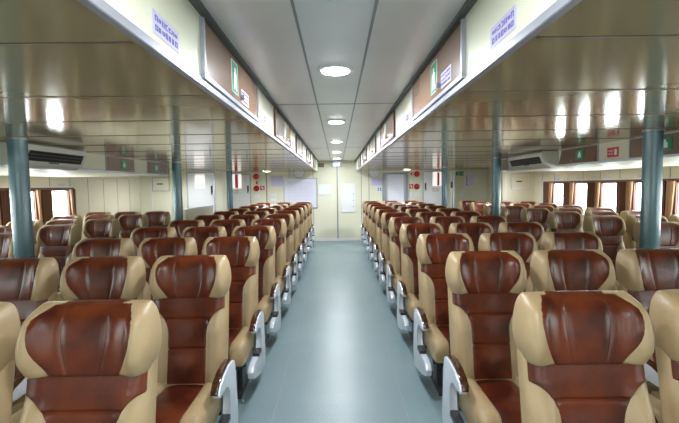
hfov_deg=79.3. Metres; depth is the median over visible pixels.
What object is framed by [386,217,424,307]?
passenger seat
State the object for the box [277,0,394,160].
trim
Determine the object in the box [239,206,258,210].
passenger seat
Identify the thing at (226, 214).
passenger seat
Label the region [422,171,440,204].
door
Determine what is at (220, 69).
locker
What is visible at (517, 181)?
hatch
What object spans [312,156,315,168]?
locker
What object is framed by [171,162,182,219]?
pillar
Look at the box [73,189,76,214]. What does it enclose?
curtain
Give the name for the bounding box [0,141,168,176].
wall
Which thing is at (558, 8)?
trim
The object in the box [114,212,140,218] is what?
passenger seat
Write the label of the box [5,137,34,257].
pillar
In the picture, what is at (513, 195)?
wall
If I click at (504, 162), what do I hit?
locker
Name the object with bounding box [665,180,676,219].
curtain
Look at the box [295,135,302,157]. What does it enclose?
locker
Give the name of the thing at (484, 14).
wall
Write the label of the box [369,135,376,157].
locker
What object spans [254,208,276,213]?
passenger seat
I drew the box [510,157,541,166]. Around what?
outlet
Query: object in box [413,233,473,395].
passenger seat
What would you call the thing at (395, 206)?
passenger seat
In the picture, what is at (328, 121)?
recessed light
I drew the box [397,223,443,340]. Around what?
passenger seat
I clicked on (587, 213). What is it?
passenger seat
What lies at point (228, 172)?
pillar
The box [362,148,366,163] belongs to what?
locker
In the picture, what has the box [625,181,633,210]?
curtain
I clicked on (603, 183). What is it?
window
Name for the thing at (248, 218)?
passenger seat
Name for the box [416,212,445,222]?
passenger seat
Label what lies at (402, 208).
passenger seat
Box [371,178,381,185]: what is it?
paper notice
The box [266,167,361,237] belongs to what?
trim
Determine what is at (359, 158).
locker
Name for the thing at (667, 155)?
trim
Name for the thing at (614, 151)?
fire sign
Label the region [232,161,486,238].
wall
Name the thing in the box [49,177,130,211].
trim
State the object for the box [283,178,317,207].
whiteboard
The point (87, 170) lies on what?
trim
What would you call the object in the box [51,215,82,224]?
passenger seat
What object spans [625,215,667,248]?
passenger seat
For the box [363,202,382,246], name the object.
passenger seat
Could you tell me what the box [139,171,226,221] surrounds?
wall
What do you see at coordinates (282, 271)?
passenger seat
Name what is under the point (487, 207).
passenger seat
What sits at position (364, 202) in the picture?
passenger seat
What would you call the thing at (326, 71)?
diffuser
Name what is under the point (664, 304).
passenger seat
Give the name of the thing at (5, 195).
curtain
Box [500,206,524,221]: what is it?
passenger seat
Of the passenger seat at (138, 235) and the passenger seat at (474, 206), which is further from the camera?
the passenger seat at (474, 206)
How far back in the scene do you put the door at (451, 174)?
11.26 m
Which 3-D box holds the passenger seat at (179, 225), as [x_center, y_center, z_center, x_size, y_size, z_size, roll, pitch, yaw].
[-1.978,0.705,5.099,0.571,1.155,0.683,-1,4,0]
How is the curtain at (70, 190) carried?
hanging from the wall at (97, 199)
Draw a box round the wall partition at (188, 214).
[183,206,212,219]
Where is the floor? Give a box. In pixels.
[215,241,467,422]
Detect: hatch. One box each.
[152,177,169,191]
[511,175,528,188]
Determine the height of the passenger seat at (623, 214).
1.155 m
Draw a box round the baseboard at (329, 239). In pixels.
[315,238,365,240]
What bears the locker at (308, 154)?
attached to the wall at (181, 15)
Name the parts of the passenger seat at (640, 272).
backrest, armrest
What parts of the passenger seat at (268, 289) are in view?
backrest, armrest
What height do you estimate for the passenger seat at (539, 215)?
1.155 m
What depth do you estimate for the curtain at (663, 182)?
5.91 m
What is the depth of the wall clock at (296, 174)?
11.61 m
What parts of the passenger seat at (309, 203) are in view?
armrest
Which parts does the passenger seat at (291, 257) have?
backrest, armrest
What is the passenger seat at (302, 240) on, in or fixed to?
on the floor
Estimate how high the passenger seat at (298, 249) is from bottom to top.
1.155 m
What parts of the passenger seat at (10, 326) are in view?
backrest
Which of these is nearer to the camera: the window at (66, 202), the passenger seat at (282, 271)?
the passenger seat at (282, 271)
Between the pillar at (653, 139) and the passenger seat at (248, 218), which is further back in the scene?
the passenger seat at (248, 218)
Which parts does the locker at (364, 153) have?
door panel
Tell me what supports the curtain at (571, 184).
hanging from the wall at (625, 173)
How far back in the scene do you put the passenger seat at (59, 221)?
5.70 m
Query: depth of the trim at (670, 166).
7.39 m
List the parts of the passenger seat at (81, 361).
backrest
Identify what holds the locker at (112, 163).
attached to the wall at (92, 161)
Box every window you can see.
[31,191,34,219]
[59,190,67,214]
[554,183,562,202]
[576,183,586,204]
[602,183,606,206]
[635,182,640,209]
[677,182,678,214]
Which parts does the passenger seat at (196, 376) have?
backrest, armrest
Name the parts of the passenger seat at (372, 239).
armrest, backrest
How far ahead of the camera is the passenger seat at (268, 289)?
4.29 m
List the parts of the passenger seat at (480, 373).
armrest, backrest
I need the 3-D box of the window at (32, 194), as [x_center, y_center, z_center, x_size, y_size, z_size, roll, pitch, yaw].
[-4.807,0.004,6.240,0.028,0.630,0.410,-1,4,0]
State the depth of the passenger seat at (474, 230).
4.34 m
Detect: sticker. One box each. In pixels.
[152,8,178,53]
[263,114,266,124]
[405,112,408,122]
[490,4,515,49]
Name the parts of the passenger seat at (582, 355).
backrest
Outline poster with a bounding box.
[464,172,475,187]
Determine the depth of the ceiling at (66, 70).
1.95 m
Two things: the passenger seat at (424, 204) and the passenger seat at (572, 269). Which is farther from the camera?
the passenger seat at (424, 204)
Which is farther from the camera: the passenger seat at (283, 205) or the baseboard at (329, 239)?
the baseboard at (329, 239)
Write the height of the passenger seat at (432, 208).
1.155 m
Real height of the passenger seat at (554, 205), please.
1.155 m
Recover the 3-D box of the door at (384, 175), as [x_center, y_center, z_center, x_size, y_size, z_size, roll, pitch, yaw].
[1.596,-0.144,11.708,0.730,1.930,0.030,-1,4,0]
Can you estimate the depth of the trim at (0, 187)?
6.73 m
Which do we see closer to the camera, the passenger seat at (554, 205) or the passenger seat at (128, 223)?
the passenger seat at (128, 223)
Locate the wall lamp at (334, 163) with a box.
[332,161,339,166]
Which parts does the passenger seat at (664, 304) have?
backrest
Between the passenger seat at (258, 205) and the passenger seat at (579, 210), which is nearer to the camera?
the passenger seat at (579, 210)
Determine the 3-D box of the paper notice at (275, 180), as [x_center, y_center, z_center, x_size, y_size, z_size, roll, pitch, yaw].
[-1.777,-0.867,11.658,0.348,0.307,0.002,-1,4,0]
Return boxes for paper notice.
[271,176,282,185]
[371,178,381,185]
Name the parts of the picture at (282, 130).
door panel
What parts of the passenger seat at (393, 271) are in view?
armrest, backrest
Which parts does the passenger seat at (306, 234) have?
backrest, armrest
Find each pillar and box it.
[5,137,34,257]
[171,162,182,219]
[226,170,232,209]
[441,167,447,205]
[491,157,500,215]
[639,129,665,247]
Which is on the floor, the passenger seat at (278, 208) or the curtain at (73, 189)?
the passenger seat at (278, 208)
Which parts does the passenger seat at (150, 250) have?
backrest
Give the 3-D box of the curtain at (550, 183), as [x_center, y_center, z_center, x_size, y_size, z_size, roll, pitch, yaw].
[4.660,-0.299,9.056,0.032,0.683,0.180,-1,4,0]
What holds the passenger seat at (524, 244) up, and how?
on the floor
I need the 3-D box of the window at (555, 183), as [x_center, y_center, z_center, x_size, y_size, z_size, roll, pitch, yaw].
[4.730,-0.287,8.791,0.028,0.630,0.410,-1,4,0]
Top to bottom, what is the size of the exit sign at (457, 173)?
0.110 m
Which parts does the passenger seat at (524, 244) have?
backrest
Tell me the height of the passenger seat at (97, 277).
1.155 m
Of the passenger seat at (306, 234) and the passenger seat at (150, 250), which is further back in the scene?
the passenger seat at (306, 234)
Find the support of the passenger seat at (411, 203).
on the floor
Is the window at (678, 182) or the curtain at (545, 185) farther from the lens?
the curtain at (545, 185)
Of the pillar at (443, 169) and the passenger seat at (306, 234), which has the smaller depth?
the passenger seat at (306, 234)
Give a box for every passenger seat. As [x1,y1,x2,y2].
[0,225,36,250]
[0,233,13,257]
[0,257,59,415]
[0,302,20,422]
[6,220,43,256]
[11,256,145,422]
[15,299,161,422]
[36,225,81,300]
[45,219,81,230]
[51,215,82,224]
[72,238,133,258]
[83,212,111,236]
[83,215,114,238]
[83,219,119,238]
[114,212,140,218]
[118,214,148,237]
[130,227,176,255]
[137,237,197,300]
[144,211,170,226]
[149,255,237,422]
[168,220,204,236]
[181,226,226,254]
[194,215,223,225]
[201,236,265,398]
[209,219,245,236]
[213,211,238,218]
[227,208,249,213]
[229,214,258,225]
[231,226,280,344]
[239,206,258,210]
[244,211,268,218]
[248,204,265,207]
[250,219,290,308]
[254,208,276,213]
[263,206,282,210]
[264,214,297,296]
[270,204,287,207]
[274,210,302,281]
[276,202,291,205]
[281,207,306,265]
[287,205,309,253]
[292,203,312,247]
[296,202,314,242]
[361,201,378,241]
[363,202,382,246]
[366,204,387,252]
[369,206,393,264]
[373,209,400,279]
[379,212,410,294]
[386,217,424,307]
[387,202,404,205]
[392,204,411,208]
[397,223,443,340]
[398,206,419,211]
[406,208,431,216]
[408,202,425,205]
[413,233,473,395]
[416,203,434,207]
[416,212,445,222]
[425,205,446,211]
[429,216,465,232]
[436,208,461,215]
[442,251,526,422]
[448,223,493,250]
[450,211,480,222]
[459,201,476,210]
[470,202,489,215]
[470,216,506,232]
[478,232,537,291]
[483,204,505,215]
[498,222,544,249]
[500,202,512,205]
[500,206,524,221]
[509,203,530,207]
[512,290,655,422]
[517,201,535,204]
[520,208,549,231]
[529,205,553,211]
[530,249,662,422]
[535,203,557,207]
[541,231,602,251]
[547,211,582,231]
[553,208,583,231]
[557,205,583,231]
[583,216,625,290]
[584,207,613,212]
[584,211,618,216]
[615,248,678,399]
[620,210,639,248]
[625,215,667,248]
[633,222,678,248]
[649,289,678,422]
[668,215,678,222]
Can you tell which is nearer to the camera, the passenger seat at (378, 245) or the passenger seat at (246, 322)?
the passenger seat at (246, 322)
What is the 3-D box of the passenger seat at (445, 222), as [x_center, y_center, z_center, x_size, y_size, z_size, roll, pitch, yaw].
[1.386,0.657,5.114,0.530,1.155,0.696,-1,4,0]
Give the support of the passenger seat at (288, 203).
on the floor
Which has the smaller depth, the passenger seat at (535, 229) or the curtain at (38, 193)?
the passenger seat at (535, 229)
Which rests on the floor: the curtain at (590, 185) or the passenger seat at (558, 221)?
the passenger seat at (558, 221)
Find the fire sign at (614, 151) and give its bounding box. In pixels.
[607,147,618,157]
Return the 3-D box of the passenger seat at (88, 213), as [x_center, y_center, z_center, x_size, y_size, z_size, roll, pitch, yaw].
[-4.395,0.604,7.263,0.571,1.155,0.683,-1,4,0]
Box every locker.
[105,156,134,171]
[146,161,167,174]
[199,17,258,121]
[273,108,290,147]
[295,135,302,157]
[306,148,310,164]
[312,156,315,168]
[358,155,360,167]
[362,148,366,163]
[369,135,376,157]
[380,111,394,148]
[411,18,465,120]
[501,159,507,169]
[559,144,598,164]
[629,131,678,157]
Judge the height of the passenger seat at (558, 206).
1.155 m
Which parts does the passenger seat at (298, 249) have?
backrest, armrest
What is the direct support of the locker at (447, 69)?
attached to the wall at (484, 14)
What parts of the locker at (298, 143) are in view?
door panel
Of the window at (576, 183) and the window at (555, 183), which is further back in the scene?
the window at (555, 183)
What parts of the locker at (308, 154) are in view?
door panel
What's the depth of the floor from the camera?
3.74 m
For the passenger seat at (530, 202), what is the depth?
9.43 m
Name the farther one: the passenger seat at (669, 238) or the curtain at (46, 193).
the curtain at (46, 193)
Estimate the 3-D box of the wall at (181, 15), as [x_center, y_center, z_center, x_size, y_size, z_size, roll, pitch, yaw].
[-0.581,-0.845,4.303,0.015,0.332,14.700,-1,4,0]
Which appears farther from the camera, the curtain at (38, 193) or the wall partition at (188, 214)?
the wall partition at (188, 214)
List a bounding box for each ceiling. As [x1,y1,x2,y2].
[0,0,316,172]
[200,0,465,160]
[358,0,678,170]
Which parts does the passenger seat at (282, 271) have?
backrest, armrest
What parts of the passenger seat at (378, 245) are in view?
armrest, backrest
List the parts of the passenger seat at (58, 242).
backrest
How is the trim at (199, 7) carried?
attached to the wall at (181, 15)
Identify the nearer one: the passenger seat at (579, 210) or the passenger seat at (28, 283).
the passenger seat at (28, 283)
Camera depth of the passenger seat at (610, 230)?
5.02 m
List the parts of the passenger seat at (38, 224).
backrest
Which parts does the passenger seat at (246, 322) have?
backrest, armrest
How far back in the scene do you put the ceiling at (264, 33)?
2.17 m
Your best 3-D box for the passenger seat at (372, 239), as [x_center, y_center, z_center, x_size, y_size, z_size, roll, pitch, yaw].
[0.842,0.490,7.926,0.530,1.155,0.696,-1,4,0]
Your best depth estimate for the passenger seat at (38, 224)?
5.67 m
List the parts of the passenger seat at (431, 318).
armrest, backrest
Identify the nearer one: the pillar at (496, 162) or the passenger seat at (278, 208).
the pillar at (496, 162)
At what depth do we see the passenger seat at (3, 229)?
4.84 m
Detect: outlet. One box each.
[29,150,83,164]
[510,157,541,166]
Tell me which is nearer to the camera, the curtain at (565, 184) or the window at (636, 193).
the window at (636, 193)
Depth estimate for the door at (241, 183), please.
11.64 m
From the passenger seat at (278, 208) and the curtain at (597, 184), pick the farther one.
the passenger seat at (278, 208)
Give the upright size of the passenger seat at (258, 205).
1.155 m
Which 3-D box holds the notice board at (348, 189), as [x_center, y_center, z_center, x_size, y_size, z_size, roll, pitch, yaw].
[0.257,-0.391,11.688,0.393,0.819,0.024,-1,4,0]
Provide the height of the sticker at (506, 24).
0.070 m
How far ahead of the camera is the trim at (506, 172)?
9.88 m
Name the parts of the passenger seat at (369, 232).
armrest, backrest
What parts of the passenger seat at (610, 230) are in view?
backrest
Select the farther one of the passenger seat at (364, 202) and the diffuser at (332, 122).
the passenger seat at (364, 202)
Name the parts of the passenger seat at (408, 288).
armrest, backrest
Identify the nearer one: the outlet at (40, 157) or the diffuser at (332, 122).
the outlet at (40, 157)
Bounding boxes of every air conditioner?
[0,142,86,170]
[508,151,558,169]
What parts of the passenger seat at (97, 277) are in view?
backrest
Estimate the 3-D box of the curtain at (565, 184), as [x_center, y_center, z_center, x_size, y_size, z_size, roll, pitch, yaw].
[4.664,-0.262,8.452,0.032,0.683,0.240,-1,4,0]
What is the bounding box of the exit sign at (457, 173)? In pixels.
[456,172,463,175]
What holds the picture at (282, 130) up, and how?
attached to the wall at (181, 15)
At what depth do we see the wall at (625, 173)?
7.38 m
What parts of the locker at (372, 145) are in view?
door panel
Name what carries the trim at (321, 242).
on the floor
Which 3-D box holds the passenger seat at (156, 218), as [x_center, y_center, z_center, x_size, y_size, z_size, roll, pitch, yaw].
[-3.299,0.588,7.267,0.530,1.155,0.696,-1,4,0]
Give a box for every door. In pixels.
[186,172,215,212]
[232,174,250,207]
[382,172,407,200]
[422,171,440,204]
[449,171,453,207]
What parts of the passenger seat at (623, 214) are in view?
backrest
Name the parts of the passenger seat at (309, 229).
backrest, armrest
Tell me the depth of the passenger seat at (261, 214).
7.15 m
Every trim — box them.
[0,41,312,172]
[0,163,168,175]
[0,187,75,214]
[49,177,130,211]
[77,0,317,171]
[151,172,506,210]
[183,205,213,210]
[188,0,476,161]
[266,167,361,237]
[271,242,409,422]
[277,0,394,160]
[356,0,581,170]
[369,35,678,170]
[501,153,678,171]
[542,166,670,180]
[542,177,678,202]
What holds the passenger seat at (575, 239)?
on the floor
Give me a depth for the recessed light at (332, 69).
2.46 m
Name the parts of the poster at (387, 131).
door panel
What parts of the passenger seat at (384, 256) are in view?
armrest, backrest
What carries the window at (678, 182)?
in the wall at (625, 173)
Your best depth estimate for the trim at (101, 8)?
1.28 m
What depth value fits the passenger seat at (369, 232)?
8.98 m
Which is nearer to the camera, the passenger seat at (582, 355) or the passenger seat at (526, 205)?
the passenger seat at (582, 355)
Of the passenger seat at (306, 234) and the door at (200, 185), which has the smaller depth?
the passenger seat at (306, 234)
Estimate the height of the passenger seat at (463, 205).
1.155 m
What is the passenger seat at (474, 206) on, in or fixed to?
on the floor
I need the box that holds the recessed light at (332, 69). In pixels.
[318,64,352,75]
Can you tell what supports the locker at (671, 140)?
attached to the wall at (623, 145)
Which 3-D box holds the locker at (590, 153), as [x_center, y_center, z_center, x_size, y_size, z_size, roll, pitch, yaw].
[2.789,-0.662,4.819,0.056,0.183,0.730,-1,4,0]
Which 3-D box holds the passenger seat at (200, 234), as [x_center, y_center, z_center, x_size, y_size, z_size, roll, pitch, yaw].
[-1.411,0.755,4.162,0.530,1.155,0.696,-1,4,0]
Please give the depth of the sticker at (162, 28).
1.30 m
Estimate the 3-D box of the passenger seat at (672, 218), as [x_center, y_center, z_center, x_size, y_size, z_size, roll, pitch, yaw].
[4.353,0.630,4.875,0.571,1.155,0.683,-1,4,0]
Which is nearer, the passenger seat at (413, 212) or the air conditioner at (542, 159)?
the air conditioner at (542, 159)
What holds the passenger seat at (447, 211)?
on the floor
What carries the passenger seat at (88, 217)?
on the floor
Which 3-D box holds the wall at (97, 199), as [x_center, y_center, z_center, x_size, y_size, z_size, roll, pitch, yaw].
[-4.783,0.363,4.353,0.057,2.008,14.700,-1,4,0]
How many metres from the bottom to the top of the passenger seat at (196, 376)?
1.155 m
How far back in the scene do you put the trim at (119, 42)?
2.53 m
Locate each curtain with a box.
[0,190,10,225]
[35,189,42,220]
[41,189,52,224]
[68,189,74,214]
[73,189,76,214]
[543,183,547,202]
[548,182,552,202]
[563,182,568,204]
[569,182,574,204]
[586,182,593,206]
[594,182,599,206]
[616,181,625,216]
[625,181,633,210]
[661,181,664,216]
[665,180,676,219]
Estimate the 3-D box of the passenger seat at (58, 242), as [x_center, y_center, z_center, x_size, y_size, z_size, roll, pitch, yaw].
[-3.284,0.751,4.647,0.530,1.155,0.696,-1,4,0]
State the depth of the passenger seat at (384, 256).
6.17 m
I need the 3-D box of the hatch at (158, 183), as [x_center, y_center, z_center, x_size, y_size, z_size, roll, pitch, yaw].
[-4.290,-0.654,9.844,0.422,0.342,0.020,-1,4,0]
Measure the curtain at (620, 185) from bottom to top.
0.683 m
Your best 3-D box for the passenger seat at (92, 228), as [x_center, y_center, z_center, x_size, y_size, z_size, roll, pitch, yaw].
[-3.289,0.697,5.521,0.530,1.155,0.696,-1,4,0]
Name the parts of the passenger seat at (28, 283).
armrest, backrest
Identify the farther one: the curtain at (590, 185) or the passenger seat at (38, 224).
the curtain at (590, 185)
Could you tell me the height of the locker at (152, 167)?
0.183 m
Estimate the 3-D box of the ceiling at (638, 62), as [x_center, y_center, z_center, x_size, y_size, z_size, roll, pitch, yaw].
[2.747,-0.747,4.338,4.444,0.040,14.720,-1,4,0]
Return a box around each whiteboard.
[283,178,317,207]
[387,174,403,201]
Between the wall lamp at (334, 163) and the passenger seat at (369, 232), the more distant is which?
the wall lamp at (334, 163)
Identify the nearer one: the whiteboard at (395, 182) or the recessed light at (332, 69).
the recessed light at (332, 69)
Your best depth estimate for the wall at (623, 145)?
4.88 m
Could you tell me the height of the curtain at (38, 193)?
0.683 m
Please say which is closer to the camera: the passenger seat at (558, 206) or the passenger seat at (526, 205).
the passenger seat at (558, 206)
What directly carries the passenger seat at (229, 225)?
on the floor
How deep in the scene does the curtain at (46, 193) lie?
6.66 m
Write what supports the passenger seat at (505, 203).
on the floor
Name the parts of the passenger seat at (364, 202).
armrest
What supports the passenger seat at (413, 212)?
on the floor
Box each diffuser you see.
[322,68,348,75]
[329,121,343,123]
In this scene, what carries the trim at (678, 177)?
attached to the wall at (625, 173)
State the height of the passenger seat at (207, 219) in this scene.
1.155 m
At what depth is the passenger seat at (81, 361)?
1.43 m
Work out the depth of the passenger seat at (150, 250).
3.38 m
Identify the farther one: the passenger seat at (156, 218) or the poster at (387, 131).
the passenger seat at (156, 218)
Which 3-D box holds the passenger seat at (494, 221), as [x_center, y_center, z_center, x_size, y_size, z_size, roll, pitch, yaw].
[1.947,0.649,5.118,0.571,1.155,0.683,-1,4,0]
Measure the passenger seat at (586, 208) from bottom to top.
1.155 m
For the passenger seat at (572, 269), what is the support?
on the floor
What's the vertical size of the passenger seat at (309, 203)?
1.155 m
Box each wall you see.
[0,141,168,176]
[0,176,140,239]
[105,0,317,169]
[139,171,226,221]
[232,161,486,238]
[356,0,556,169]
[487,168,533,203]
[506,131,678,171]
[533,166,678,218]
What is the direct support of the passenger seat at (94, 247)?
on the floor
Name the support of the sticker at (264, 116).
attached to the wall at (181, 15)
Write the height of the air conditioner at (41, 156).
0.212 m
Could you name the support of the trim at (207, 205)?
attached to the wall partition at (188, 214)
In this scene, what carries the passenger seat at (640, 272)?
on the floor
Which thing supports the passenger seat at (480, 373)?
on the floor
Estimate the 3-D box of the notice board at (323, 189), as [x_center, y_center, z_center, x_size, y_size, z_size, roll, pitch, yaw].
[-0.409,-0.632,11.671,0.395,0.308,0.020,-1,4,0]
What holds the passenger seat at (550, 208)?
on the floor
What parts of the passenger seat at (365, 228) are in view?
armrest, backrest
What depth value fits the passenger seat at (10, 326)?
1.48 m
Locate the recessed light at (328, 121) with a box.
[326,120,345,123]
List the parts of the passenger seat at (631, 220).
backrest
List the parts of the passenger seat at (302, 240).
backrest, armrest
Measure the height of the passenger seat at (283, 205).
1.155 m
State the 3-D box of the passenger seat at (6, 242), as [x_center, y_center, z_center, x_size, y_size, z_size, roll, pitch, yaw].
[-3.279,0.805,3.774,0.530,1.155,0.696,-1,4,0]
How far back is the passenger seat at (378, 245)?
7.11 m
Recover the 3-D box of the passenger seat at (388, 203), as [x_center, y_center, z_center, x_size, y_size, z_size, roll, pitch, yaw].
[1.359,0.365,9.805,0.530,1.155,0.696,-1,4,0]
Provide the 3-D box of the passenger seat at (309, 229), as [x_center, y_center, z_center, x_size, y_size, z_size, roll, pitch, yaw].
[-0.916,0.398,9.794,0.530,1.155,0.696,-1,4,0]
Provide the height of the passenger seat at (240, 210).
1.155 m
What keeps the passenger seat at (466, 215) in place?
on the floor
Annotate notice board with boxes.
[318,184,331,194]
[341,183,355,211]
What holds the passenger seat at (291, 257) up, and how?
on the floor

